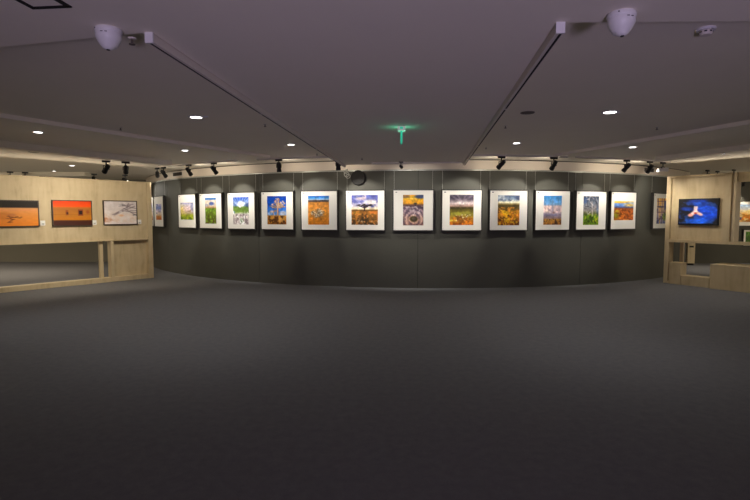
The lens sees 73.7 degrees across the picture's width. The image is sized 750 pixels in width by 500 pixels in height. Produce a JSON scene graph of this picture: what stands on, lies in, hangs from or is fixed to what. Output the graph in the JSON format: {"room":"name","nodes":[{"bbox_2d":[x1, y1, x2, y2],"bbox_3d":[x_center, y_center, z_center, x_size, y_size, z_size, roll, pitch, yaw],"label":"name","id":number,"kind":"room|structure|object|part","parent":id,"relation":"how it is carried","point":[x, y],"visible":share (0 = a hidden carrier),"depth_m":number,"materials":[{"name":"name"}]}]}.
{"room":"museum","nodes":[
{"label":"museum","id":0,"kind":"room"},
{"bbox_2d":[0,172,90,176],"bbox_3d":[-11.300,-2.002,13.243,7.400,0.104,0.300,0,4,0],"label":"trim","id":1,"kind":"structure","parent":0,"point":[46,174],"depth_m":13.10,"materials":[{"name":"paint"}]},
{"bbox_2d":[0,180,145,261],"bbox_3d":[-12.500,-0.935,16.074,11.000,2.620,0.200,0,4,0],"label":"wall","id":2,"kind":"structure","parent":0,"point":[74,251],"depth_m":16.04,"materials":[{"name":"paint"}]},
{"bbox_2d":[0,262,749,499],"bbox_3d":[0.000,1.057,7.091,44.000,0.100,26.000,0,4,0],"label":"floor","id":3,"kind":"structure","parent":0,"point":[167,385],"depth_m":4.33,"materials":[{"name":"carpet"}]},
{"bbox_2d":[0,174,153,292],"bbox_3d":[-8.209,-0.230,8.490,0.180,2.274,9.000,3,5,39],"label":"wall","id":4,"kind":"structure","parent":3,"relation":"on","point":[130,247],"depth_m":10.92,"materials":[{"name":"brown wood"}]},
{"bbox_2d":[0,200,39,226],"bbox_3d":[-7.053,-0.712,9.750,0.047,0.523,0.866,3,5,39],"label":"framed photograph","id":5,"kind":"object","parent":4,"relation":"attached to","point":[13,213],"visible":1,"depth_m":9.82},
{"bbox_2d":[51,200,92,225],"bbox_3d":[-6.391,-0.777,10.564,0.047,0.545,0.766,3,5,39],"label":"framed photograph","id":6,"kind":"object","parent":4,"relation":"attached to","point":[64,212],"visible":1,"depth_m":10.54},
{"bbox_3d":[-8.205,-0.673,8.391,0.030,1.330,8.900,3,5,39],"label":"panel","id":7,"kind":"part","parent":4,"relation":"part of","materials":[{"name":"brown wood"}]},
{"bbox_3d":[-8.240,-0.023,8.465,0.180,0.024,8.900,3,5,39],"label":"rail","id":8,"kind":"part","parent":4,"relation":"part of","materials":[{"name":"brown wood"}]},
{"bbox_3d":[-8.240,0.857,8.527,0.180,0.100,8.900,3,5,39],"label":"sill","id":9,"kind":"part","parent":4,"relation":"part of","materials":[{"name":"brown wood"}]},
{"bbox_2d":[102,200,137,224],"bbox_3d":[-5.769,-0.844,11.329,0.047,0.546,0.747,3,5,39],"label":"framed photograph","id":10,"kind":"object","parent":4,"relation":"attached to","point":[114,212],"visible":1,"depth_m":11.30},
{"bbox_3d":[-5.740,0.177,11.653,0.020,0.820,0.832,3,5,39],"label":"panel","id":11,"kind":"part","parent":4,"relation":"part of","materials":[{"name":"brown wood"}]},
{"bbox_3d":[-5.408,-0.460,11.940,0.180,2.250,0.100,3,5,39],"label":"post","id":12,"kind":"part","parent":4,"relation":"part of","materials":[{"name":"brown wood"}]},
{"bbox_2d":[668,262,686,284],"bbox_3d":[6.624,0.502,10.947,0.254,0.470,0.243,-2,5,-32],"label":"plinth block","id":13,"kind":"object","parent":3,"relation":"on","point":[676,269],"visible":0.96,"depth_m":10.87,"materials":[{"name":"brown wood"}]},
{"bbox_2d":[686,243,694,264],"bbox_3d":[9.472,0.122,15.010,0.190,0.660,0.197,1,4,20],"label":"stand","id":14,"kind":"object","parent":3,"relation":"on","point":[690,247],"visible":0.88,"depth_m":14.93,"materials":[{"name":"beige wood"}]},
{"bbox_2d":[680,275,709,287],"bbox_3d":[6.858,0.660,10.624,0.289,0.200,0.561,-2,5,-32],"label":"plinth block","id":15,"kind":"object","parent":3,"relation":"on","point":[690,280],"visible":0.79,"depth_m":10.56,"materials":[{"name":"brown wood"}]},
{"bbox_3d":[6.858,0.570,10.618,0.289,0.020,0.561,-2,5,-32],"label":"lid","id":16,"kind":"part","parent":15,"relation":"part of","materials":[{"name":"brown wood"}]},
{"bbox_2d":[663,172,749,282],"bbox_3d":[7.872,-0.303,9.050,0.370,2.340,4.942,-2,5,-32],"label":"wall","id":17,"kind":"structure","parent":3,"relation":"on","point":[726,187],"depth_m":10.41,"materials":[{"name":"brown wood"}]},
{"bbox_3d":[6.519,-0.443,11.061,0.200,2.340,0.090,-2,5,-32],"label":"post","id":18,"kind":"part","parent":17,"relation":"part of","materials":[{"name":"brown wood"}]},
{"bbox_3d":[6.795,-0.894,10.545,0.030,1.370,1.022,-2,5,-32],"label":"panel","id":19,"kind":"part","parent":17,"relation":"part of","materials":[{"name":"brown wood"}]},
{"bbox_2d":[678,198,719,225],"bbox_3d":[6.786,-0.800,10.495,0.046,0.557,0.786,-2,5,-32],"label":"screen","id":20,"kind":"object","parent":17,"relation":"attached to","point":[703,211],"visible":1,"depth_m":10.46,"materials":[{"name":"blue glass"}]},
{"bbox_3d":[7.824,-0.068,8.984,0.200,0.060,4.852,-2,5,-32],"label":"rail","id":21,"kind":"part","parent":17,"relation":"part of","materials":[{"name":"brown wood"}]},
{"bbox_3d":[7.094,-0.859,10.047,0.140,1.370,0.143,-2,5,-32],"label":"wide post","id":22,"kind":"part","parent":17,"relation":"part of","materials":[{"name":"brown wood"}]},
{"bbox_3d":[7.192,-0.852,9.947,0.200,1.370,0.044,-2,5,-32],"label":"slim post","id":23,"kind":"part","parent":17,"relation":"part of","materials":[{"name":"brown wood"}]},
{"bbox_2d":[709,263,749,292],"bbox_3d":[7.412,0.563,9.852,0.574,0.500,1.238,-2,5,-32],"label":"plinth block","id":24,"kind":"object","parent":3,"relation":"on","point":[723,276],"visible":1,"depth_m":9.93,"materials":[{"name":"brown wood"}]},
{"bbox_3d":[7.412,0.324,9.835,0.574,0.020,1.238,-2,5,-32],"label":"lid","id":25,"kind":"part","parent":24,"relation":"part of","materials":[{"name":"brown wood"}]},
{"bbox_2d":[0,0,749,179],"bbox_3d":[0.000,-1.666,6.901,44.000,0.120,26.000,0,4,0],"label":"ceiling","id":26,"kind":"structure","parent":0,"point":[668,77],"depth_m":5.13,"materials":[{"name":"paint"}]},
{"bbox_2d":[16,0,71,8],"bbox_3d":[-1.448,-1.063,2.060,0.188,0.006,0.322,0,4,6],"label":"access hatch","id":27,"kind":"object","parent":26,"relation":"attached to","point":[33,4],"visible":1,"depth_m":2.18,"materials":[{"name":"paint"}]},
{"bbox_3d":[-1.448,-1.065,2.060,0.144,0.003,0.278,0,4,5],"label":"lid","id":28,"kind":"part","parent":27,"relation":"part of","materials":[{"name":"paint"}]},
{"bbox_2d":[0,140,171,165],"bbox_3d":[-5.690,-1.609,7.634,0.200,0.104,6.166,2,4,27],"label":"trim","id":29,"kind":"structure","parent":26,"relation":"attached to","point":[9,145],"depth_m":8.60,"materials":[{"name":"paint"}]},
{"bbox_2d":[102,160,109,173],"bbox_3d":[-4.953,-1.525,9.209,0.140,0.244,0.198,-3,5,-34],"label":"track spotlight","id":30,"kind":"object","parent":29,"relation":"hanging from","point":[106,168],"visible":1,"depth_m":9.18,"materials":[{"name":"black metal"}]},
{"bbox_2d":[121,161,129,174],"bbox_3d":[-4.678,-1.539,9.381,0.136,0.239,0.205,-3,5,-34],"label":"track spotlight","id":31,"kind":"object","parent":29,"relation":"hanging from","point":[125,167],"visible":1,"depth_m":9.36,"materials":[{"name":"black metal"}]},
{"bbox_2d":[94,24,122,50],"bbox_3d":[-1.321,-1.043,2.483,0.126,0.107,0.126,0,4,0],"label":"dome camera","id":32,"kind":"object","parent":26,"relation":"attached to","point":[109,37],"visible":1,"depth_m":2.44,"materials":[{"name":"white plastic"}]},
{"bbox_2d":[127,37,136,45],"bbox_3d":[-1.266,-1.088,2.606,0.044,0.034,0.044,0,4,0],"label":"sprinkler","id":33,"kind":"object","parent":26,"relation":"attached to","point":[129,38],"visible":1,"depth_m":2.60,"materials":[{"name":"silver metal"}]},
{"bbox_2d":[0,113,269,157],"bbox_3d":[-3.825,-1.532,6.170,0.120,0.054,7.469,2,5,29],"label":"trim","id":34,"kind":"structure","parent":26,"relation":"attached to","point":[3,116],"depth_m":6.74,"materials":[{"name":"paint"}]},
{"bbox_2d":[187,115,203,118],"bbox_3d":[-2.051,-1.520,5.729,0.185,0.008,0.185,0,4,0],"label":"recessed light","id":35,"kind":"object","parent":26,"relation":"in","point":[191,116],"visible":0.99,"depth_m":5.73,"materials":[{"name":"white plastic"}]},
{"bbox_2d":[158,160,237,167],"bbox_3d":[-3.927,-1.866,10.832,2.581,0.030,0.126,2,5,32],"label":"track","id":36,"kind":"object","parent":26,"relation":"attached to","point":[224,160],"visible":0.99,"depth_m":10.62,"materials":[{"name":"metal"}]},
{"bbox_2d":[155,168,159,177],"bbox_3d":[-5.054,-1.792,11.604,0.099,0.229,0.207,-2,4,-23],"label":"track spotlight","id":37,"kind":"object","parent":36,"relation":"hanging from","point":[157,175],"visible":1,"depth_m":11.58,"materials":[{"name":"black metal"}]},
{"bbox_2d":[160,167,167,177],"bbox_3d":[-4.821,-1.769,11.422,0.138,0.250,0.189,3,5,38],"label":"track spotlight","id":38,"kind":"object","parent":36,"relation":"hanging from","point":[163,172],"visible":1,"depth_m":11.39,"materials":[{"name":"black metal"}]},
{"bbox_2d":[185,164,192,175],"bbox_3d":[-4.043,-1.730,10.873,0.136,0.251,0.190,3,5,32],"label":"track spotlight","id":39,"kind":"object","parent":36,"relation":"hanging from","point":[187,169],"visible":1,"depth_m":10.84,"materials":[{"name":"black metal"}]},
{"bbox_2d":[210,162,218,174],"bbox_3d":[-3.371,-1.702,10.480,0.136,0.251,0.192,2,5,28],"label":"track spotlight","id":40,"kind":"object","parent":36,"relation":"hanging from","point":[212,167],"visible":1,"depth_m":10.44,"materials":[{"name":"black metal"}]},
{"bbox_2d":[145,32,345,166],"bbox_3d":[-0.846,-1.306,5.864,0.042,0.052,6.727,0,4,5],"label":"track","id":41,"kind":"object","parent":26,"relation":"attached to","point":[151,38],"visible":1,"depth_m":3.38,"materials":[{"name":"white plastic"}]},
{"bbox_2d":[256,156,327,159],"bbox_3d":[-1.557,-1.789,9.729,1.687,0.030,0.079,1,4,17],"label":"track","id":42,"kind":"object","parent":26,"relation":"attached to","point":[310,156],"visible":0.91,"depth_m":9.70,"materials":[{"name":"metal"}]},
{"bbox_2d":[275,159,281,171],"bbox_3d":[-1.889,-1.657,9.833,0.136,0.252,0.108,1,4,19],"label":"track spotlight","id":43,"kind":"object","parent":42,"relation":"hanging from","point":[278,165],"visible":1,"depth_m":9.80,"materials":[{"name":"black metal"}]},
{"bbox_2d":[335,162,340,170],"bbox_3d":[-0.698,-1.634,9.504,0.136,0.252,0.108,1,4,12],"label":"track spotlight","id":44,"kind":"object","parent":42,"relation":"hanging from","point":[337,165],"visible":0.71,"depth_m":9.47,"materials":[{"name":"black metal"}]},
{"bbox_2d":[398,126,404,143],"bbox_3d":[0.281,-1.214,5.299,0.080,0.157,0.213,0,4,3],"label":"exit sign","id":45,"kind":"object","parent":26,"relation":"hanging from","point":[401,129],"visible":1,"depth_m":5.24,"materials":[{"name":"green plastic"}]},
{"bbox_3d":[0.282,-1.198,5.327,0.022,0.120,0.160,0,4,3],"label":"blade","id":46,"kind":"part","parent":45,"relation":"part of","materials":[{"name":"teal plastic"}]},
{"bbox_2d":[372,162,460,163],"bbox_3d":[0.722,-1.526,8.751,1.552,0.018,0.056,0,4,4],"label":"track","id":47,"kind":"object","parent":26,"relation":"attached to","point":[372,162],"visible":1,"depth_m":8.75,"materials":[{"name":"metal"}]},
{"bbox_2d":[159,159,688,173],"bbox_3d":[-1.292,-2.095,14.038,17.826,0.020,6.678,2,4,27],"label":"trim","id":48,"kind":"structure","parent":26,"relation":"attached to","point":[469,159],"depth_m":10.62,"materials":[{"name":"white paint"}]},
{"bbox_2d":[463,22,564,164],"bbox_3d":[1.229,-1.289,5.616,0.043,0.052,6.511,0,4,6],"label":"track","id":49,"kind":"object","parent":26,"relation":"attached to","point":[558,29],"visible":1,"depth_m":3.16,"materials":[{"name":"white plastic"}]},
{"bbox_2d":[473,154,567,157],"bbox_3d":[2.745,-1.764,9.381,1.875,0.030,0.087,-1,4,-8],"label":"track","id":50,"kind":"object","parent":26,"relation":"attached to","point":[473,154],"visible":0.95,"depth_m":9.34,"materials":[{"name":"metal"}]},
{"bbox_2d":[496,156,505,169],"bbox_3d":[2.353,-1.624,9.328,0.197,0.247,0.125,3,5,39],"label":"track spotlight","id":51,"kind":"object","parent":50,"relation":"hanging from","point":[502,162],"visible":1,"depth_m":9.30,"materials":[{"name":"black metal"}]},
{"bbox_2d":[549,157,557,170],"bbox_3d":[3.387,-1.633,9.482,0.136,0.251,0.193,-1,4,-11],"label":"track spotlight","id":52,"kind":"object","parent":50,"relation":"hanging from","point":[554,163],"visible":1,"depth_m":9.46,"materials":[{"name":"black metal"}]},
{"bbox_2d":[520,111,534,114],"bbox_3d":[1.670,-1.503,5.477,0.153,0.007,0.153,0,4,0],"label":"ceiling speaker","id":53,"kind":"object","parent":26,"relation":"attached to","point":[524,112],"visible":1,"depth_m":5.46},
{"bbox_2d":[601,110,618,113],"bbox_3d":[2.562,-1.500,5.450,0.185,0.008,0.185,0,4,0],"label":"recessed light","id":54,"kind":"object","parent":26,"relation":"in","point":[609,111],"visible":1,"depth_m":5.45,"materials":[{"name":"white"}]},
{"bbox_2d":[606,8,636,36],"bbox_3d":[1.128,-1.029,2.292,0.126,0.107,0.126,0,4,0],"label":"dome camera","id":55,"kind":"object","parent":26,"relation":"attached to","point":[620,22],"visible":1,"depth_m":2.25,"materials":[{"name":"white plastic"}]},
{"bbox_2d":[575,156,670,162],"bbox_3d":[5.023,-1.806,9.982,2.514,0.030,0.122,-2,4,-21],"label":"track","id":56,"kind":"object","parent":26,"relation":"attached to","point":[575,156],"visible":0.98,"depth_m":9.85,"materials":[{"name":"metal"}]},
{"bbox_2d":[621,160,630,172],"bbox_3d":[5.003,-1.665,9.948,0.136,0.251,0.191,-2,4,-21],"label":"track spotlight","id":57,"kind":"object","parent":56,"relation":"attached to","point":[627,165],"visible":1,"depth_m":9.92,"materials":[{"name":"black metal"}]},
{"bbox_2d":[645,161,653,173],"bbox_3d":[5.599,-1.683,10.197,0.136,0.251,0.191,-2,4,-25],"label":"track spotlight","id":58,"kind":"object","parent":56,"relation":"attached to","point":[649,168],"visible":1,"depth_m":10.16,"materials":[{"name":"black metal"}]},
{"bbox_2d":[657,162,668,171],"bbox_3d":[5.971,-1.723,10.367,0.198,0.194,0.103,0,4,3],"label":"track spotlight","id":59,"kind":"object","parent":56,"relation":"hanging from","point":[666,169],"visible":1,"depth_m":10.34,"materials":[{"name":"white metal"}]},
{"bbox_2d":[552,120,749,156],"bbox_3d":[4.388,-1.532,6.171,0.120,0.054,6.552,-1,4,-19],"label":"trim","id":60,"kind":"structure","parent":26,"relation":"attached to","point":[747,122],"depth_m":7.03,"materials":[{"name":"paint"}]},
{"bbox_2d":[695,25,716,36],"bbox_3d":[1.993,-1.312,3.011,0.108,0.042,0.108,0,4,0],"label":"smoke detector","id":61,"kind":"object","parent":26,"relation":"attached to","point":[704,31],"visible":1,"depth_m":2.98,"materials":[{"name":"white plastic"}]},
{"bbox_2d":[702,171,749,173],"bbox_3d":[11.819,-1.980,12.642,6.450,0.064,0.300,1,4,7],"label":"trim","id":62,"kind":"structure","parent":26,"relation":"attached to","point":[710,172],"depth_m":12.85,"materials":[{"name":"paint"}]},
{"bbox_2d":[151,169,685,287],"bbox_3d":[-1.305,-0.697,14.111,17.823,2.420,6.621,2,4,27],"label":"wall","id":63,"kind":"structure","parent":0,"point":[388,258],"depth_m":10.55,"materials":[{"name":"grey paint"}]},
{"bbox_2d":[151,196,153,226],"bbox_3d":[-6.320,-1.281,14.156,0.074,1.231,0.835,-3,5,-34],"label":"framed photograph","id":64,"kind":"object","parent":63,"relation":"attached to","point":[152,196],"visible":0.13,"depth_m":13.92,"materials":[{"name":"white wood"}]},
{"bbox_2d":[153,180,165,226],"bbox_3d":[-5.804,-1.233,13.472,0.074,1.231,0.835,-3,5,-39],"label":"framed photograph","id":65,"kind":"object","parent":63,"relation":"attached to","point":[158,201],"visible":1,"depth_m":13.39,"materials":[{"name":"white paper"}]},
{"bbox_2d":[156,204,161,219],"bbox_3d":[-5.826,-1.025,13.468,0.001,0.424,0.477,-3,5,-39],"label":"print","id":66,"kind":"object","parent":65,"relation":"attached to","point":[158,206],"depth_m":13.47},
{"bbox_3d":[-5.804,-1.038,13.486,0.074,0.840,0.835,-3,5,-39],"label":"frame","id":67,"kind":"part","parent":65,"relation":"part of","materials":[{"name":"black wood"}]},
{"bbox_2d":[173,171,182,176],"bbox_3d":[-4.939,-1.898,12.507,0.500,0.110,0.022,4,5,43],"label":"air vent","id":68,"kind":"object","parent":63,"relation":"attached to","point":[175,174],"visible":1,"depth_m":12.49,"materials":[{"name":"black metal"}]},
{"bbox_2d":[177,193,198,228],"bbox_3d":[-4.588,-1.148,12.253,0.835,1.231,0.074,3,5,40],"label":"framed photograph","id":69,"kind":"object","parent":63,"relation":"attached to","point":[187,203],"visible":1,"depth_m":12.21,"materials":[{"name":"white paper"}]},
{"bbox_2d":[180,202,193,219],"bbox_3d":[-4.607,-0.951,12.245,0.604,0.416,0.001,3,5,40],"label":"print","id":70,"kind":"object","parent":69,"relation":"attached to","point":[187,213],"depth_m":12.24},
{"bbox_2d":[198,175,223,228],"bbox_3d":[-3.826,-1.108,11.682,0.835,1.231,0.074,3,5,34],"label":"framed photograph","id":71,"kind":"object","parent":63,"relation":"attached to","point":[211,205],"visible":1,"depth_m":11.65,"materials":[{"name":"white paper"}]},
{"bbox_2d":[205,198,215,223],"bbox_3d":[-3.835,-0.915,11.667,0.398,0.600,0.001,3,5,34],"label":"print","id":72,"kind":"object","parent":71,"relation":"attached to","point":[210,203],"depth_m":11.67},
{"bbox_3d":[-3.826,-0.913,11.695,0.835,0.840,0.074,3,5,34],"label":"frame","id":73,"kind":"part","parent":71,"relation":"part of","materials":[{"name":"black wood"}]},
{"bbox_2d":[226,174,256,229],"bbox_3d":[-2.980,-1.073,11.175,0.835,1.231,0.074,2,5,28],"label":"framed photograph","id":74,"kind":"object","parent":63,"relation":"attached to","point":[241,206],"visible":1,"depth_m":11.15,"materials":[{"name":"white paper"}]},
{"bbox_2d":[233,197,248,223],"bbox_3d":[-2.993,-0.876,11.164,0.461,0.608,0.001,2,5,28],"label":"print","id":75,"kind":"object","parent":74,"relation":"attached to","point":[240,204],"depth_m":11.16},
{"bbox_3d":[-2.980,-0.877,11.189,0.835,0.840,0.074,2,5,28],"label":"frame","id":76,"kind":"part","parent":74,"relation":"part of","materials":[{"name":"black wood"}]},
{"bbox_2d":[260,172,294,229],"bbox_3d":[-2.097,-1.044,10.765,0.835,1.231,0.074,2,4,22],"label":"framed photograph","id":77,"kind":"object","parent":63,"relation":"attached to","point":[277,208],"visible":1,"depth_m":10.74,"materials":[{"name":"white paper"}]},
{"bbox_2d":[267,196,285,223],"bbox_3d":[-2.115,-0.855,10.755,0.477,0.608,0.001,2,4,22],"label":"print","id":78,"kind":"object","parent":77,"relation":"attached to","point":[276,205],"depth_m":10.76},
{"bbox_3d":[-2.097,-0.849,10.779,0.835,0.840,0.074,2,4,22],"label":"frame","id":79,"kind":"part","parent":77,"relation":"part of","materials":[{"name":"black wood"}]},
{"bbox_2d":[300,172,338,230],"bbox_3d":[-1.159,-1.021,10.444,0.835,1.231,0.074,1,4,16],"label":"framed photograph","id":80,"kind":"object","parent":63,"relation":"attached to","point":[319,209],"visible":1,"depth_m":10.43,"materials":[{"name":"paper"}]},
{"bbox_2d":[308,196,328,224],"bbox_3d":[-1.178,-0.829,10.434,0.469,0.600,0.001,1,4,16],"label":"print","id":81,"kind":"object","parent":80,"relation":"attached to","point":[318,206],"depth_m":10.44},
{"bbox_3d":[-1.159,-0.826,10.458,0.835,0.840,0.074,1,4,16],"label":"frame","id":82,"kind":"part","parent":80,"relation":"part of","materials":[{"name":"black wood"}]},
{"bbox_2d":[351,170,364,184],"bbox_3d":[-0.346,-1.480,10.226,0.300,0.300,0.060,1,4,11],"label":"wall speaker","id":83,"kind":"object","parent":63,"relation":"attached to","point":[357,177],"visible":1,"depth_m":10.20},
{"bbox_2d":[352,172,363,183],"bbox_3d":[-0.351,-1.478,10.200,0.244,0.244,0.003,1,4,11],"label":"grille","id":84,"kind":"object","parent":83,"relation":"attached to","point":[357,177],"depth_m":10.20,"materials":[{"name":"black metal"}]},
{"bbox_2d":[345,170,385,230],"bbox_3d":[-0.196,-1.006,10.225,0.835,1.231,0.074,1,4,10],"label":"framed photograph","id":85,"kind":"object","parent":63,"relation":"attached to","point":[365,210],"visible":1,"depth_m":10.21,"materials":[{"name":"white paper"}]},
{"bbox_2d":[351,195,377,224],"bbox_3d":[-0.213,-0.817,10.212,0.549,0.608,0.001,1,4,10],"label":"print","id":86,"kind":"object","parent":85,"relation":"attached to","point":[364,208],"depth_m":10.21},
{"bbox_3d":[-0.196,-0.811,10.239,0.835,0.840,0.074,1,4,10],"label":"frame","id":87,"kind":"part","parent":85,"relation":"part of","materials":[{"name":"black wood"}]},
{"bbox_2d":[151,169,667,183],"bbox_3d":[-1.309,-1.889,14.019,17.856,0.020,6.635,2,4,27],"label":"trim","id":88,"kind":"structure","parent":63,"relation":"attached to","point":[419,169],"depth_m":10.38,"materials":[{"name":"metal"}]},
{"bbox_2d":[392,185,433,230],"bbox_3d":[0.774,-0.998,10.109,0.835,1.231,0.074,0,4,4],"label":"framed photograph","id":89,"kind":"object","parent":63,"relation":"attached to","point":[413,209],"visible":1,"depth_m":10.09,"materials":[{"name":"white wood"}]},
{"bbox_2d":[403,195,423,224],"bbox_3d":[0.772,-0.805,10.094,0.413,0.616,0.001,0,4,4],"label":"print","id":90,"kind":"object","parent":89,"relation":"attached to","point":[413,205],"depth_m":10.09},
{"bbox_2d":[146,160,690,182],"bbox_3d":[-1.299,-1.995,14.031,17.883,0.180,6.708,2,4,27],"label":"trim","id":91,"kind":"structure","parent":63,"relation":"attached to","point":[471,164],"depth_m":10.49,"materials":[{"name":"paint"}]},
{"bbox_2d":[441,170,482,230],"bbox_3d":[1.749,-0.997,10.095,0.835,1.231,0.074,0,4,-2],"label":"framed photograph","id":92,"kind":"object","parent":63,"relation":"attached to","point":[461,209],"visible":1,"depth_m":10.08,"materials":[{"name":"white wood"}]},
{"bbox_2d":[450,195,473,224],"bbox_3d":[1.746,-0.808,10.079,0.485,0.608,0.001,0,4,-2],"label":"print","id":93,"kind":"object","parent":92,"relation":"attached to","point":[461,206],"depth_m":10.08},
{"bbox_3d":[1.749,-0.802,10.108,0.835,0.840,0.074,0,4,-2],"label":"frame","id":94,"kind":"part","parent":92,"relation":"part of","materials":[{"name":"black wood"}]},
{"bbox_2d":[488,171,528,230],"bbox_3d":[2.714,-1.003,10.181,0.835,1.231,0.074,-1,4,-8],"label":"framed photograph","id":95,"kind":"object","parent":63,"relation":"attached to","point":[507,209],"visible":1,"depth_m":10.16,"materials":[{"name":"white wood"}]},
{"bbox_2d":[498,195,519,224],"bbox_3d":[2.718,-0.806,10.166,0.461,0.608,0.001,-1,4,-8],"label":"print","id":96,"kind":"object","parent":95,"relation":"attached to","point":[508,205],"depth_m":10.17},
{"bbox_2d":[533,171,570,230],"bbox_3d":[3.674,-1.016,10.368,0.835,1.231,0.074,-1,4,-14],"label":"framed photograph","id":97,"kind":"object","parent":63,"relation":"attached to","point":[551,208],"visible":1,"depth_m":10.35,"materials":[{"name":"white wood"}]},
{"bbox_3d":[3.674,-0.821,10.382,0.835,0.840,0.074,-1,4,-14],"label":"frame","id":98,"kind":"part","parent":97,"relation":"part of","materials":[{"name":"black wood"}]},
{"bbox_2d":[543,196,561,224],"bbox_3d":[3.678,-0.823,10.353,0.421,0.600,0.001,-1,4,-14],"label":"print","id":99,"kind":"object","parent":97,"relation":"attached to","point":[552,204],"depth_m":10.35},
{"bbox_2d":[573,179,607,230],"bbox_3d":[4.592,-1.036,10.649,0.835,1.231,0.074,-1,4,-20],"label":"framed photograph","id":100,"kind":"object","parent":63,"relation":"attached to","point":[590,207],"visible":1,"depth_m":10.62,"materials":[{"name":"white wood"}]},
{"bbox_2d":[583,196,598,224],"bbox_3d":[4.594,-0.839,10.633,0.413,0.608,0.001,-1,4,-20],"label":"print","id":101,"kind":"object","parent":100,"relation":"attached to","point":[591,203],"depth_m":10.63},
{"bbox_2d":[608,174,636,229],"bbox_3d":[5.456,-1.061,11.012,0.835,1.231,0.074,-2,4,-26],"label":"framed photograph","id":102,"kind":"object","parent":63,"relation":"attached to","point":[622,205],"visible":1,"depth_m":10.98,"materials":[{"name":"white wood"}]},
{"bbox_3d":[5.456,-0.866,11.025,0.835,0.840,0.074,-2,4,-26],"label":"frame","id":103,"kind":"part","parent":102,"relation":"part of","materials":[{"name":"black wood"}]},
{"bbox_2d":[614,201,633,219],"bbox_3d":[5.475,-0.865,11.003,0.620,0.416,0.001,-2,4,-26],"label":"print","id":104,"kind":"object","parent":102,"relation":"attached to","point":[623,210],"depth_m":11.00},
{"bbox_2d":[650,176,666,228],"bbox_3d":[6.717,-1.112,11.743,0.835,1.231,0.074,-3,5,-35],"label":"framed photograph","id":105,"kind":"object","parent":63,"relation":"attached to","point":[658,200],"visible":0.88,"depth_m":11.63,"materials":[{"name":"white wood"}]},
{"bbox_3d":[6.717,-0.917,11.757,0.835,0.840,0.074,-3,5,-35],"label":"frame","id":106,"kind":"part","parent":105,"relation":"part of","materials":[{"name":"black wood"}]},
{"bbox_2d":[656,198,665,223],"bbox_3d":[6.733,-0.916,11.734,0.477,0.592,0.001,-3,5,-35],"label":"print","id":107,"kind":"object","parent":105,"relation":"attached to","point":[661,202],"depth_m":11.72},
{"bbox_2d":[655,144,749,160],"bbox_3d":[6.184,-1.600,7.365,0.200,0.084,4.834,-1,4,-16],"label":"trim","id":108,"kind":"structure","parent":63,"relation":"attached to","point":[740,148],"depth_m":8.65,"materials":[{"name":"paint"}]},
{"bbox_2d":[685,182,749,262],"bbox_3d":[14.000,-0.900,15.575,14.000,2.620,0.200,0,4,0],"label":"wall","id":109,"kind":"structure","parent":0,"point":[704,253],"depth_m":15.54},
{"bbox_2d":[739,201,749,225],"bbox_3d":[11.564,-1.125,15.433,1.068,0.783,0.052,0,4,0],"label":"framed photograph","id":110,"kind":"object","parent":109,"relation":"attached to","point":[744,220],"visible":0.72,"depth_m":15.41,"materials":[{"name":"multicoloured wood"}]},
{"bbox_2d":[742,229,749,245],"bbox_3d":[11.727,-0.378,15.485,0.686,0.521,0.052,0,4,0],"label":"framed photograph","id":111,"kind":"object","parent":109,"relation":"attached to","point":[746,232],"visible":0.8,"depth_m":15.46,"materials":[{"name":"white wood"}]},
{"bbox_2d":[745,232,749,241],"bbox_3d":[11.727,-0.377,15.465,0.530,0.385,0.001,0,4,0],"label":"print","id":112,"kind":"object","parent":111,"relation":"attached to","point":[747,239],"depth_m":15.46}
]}

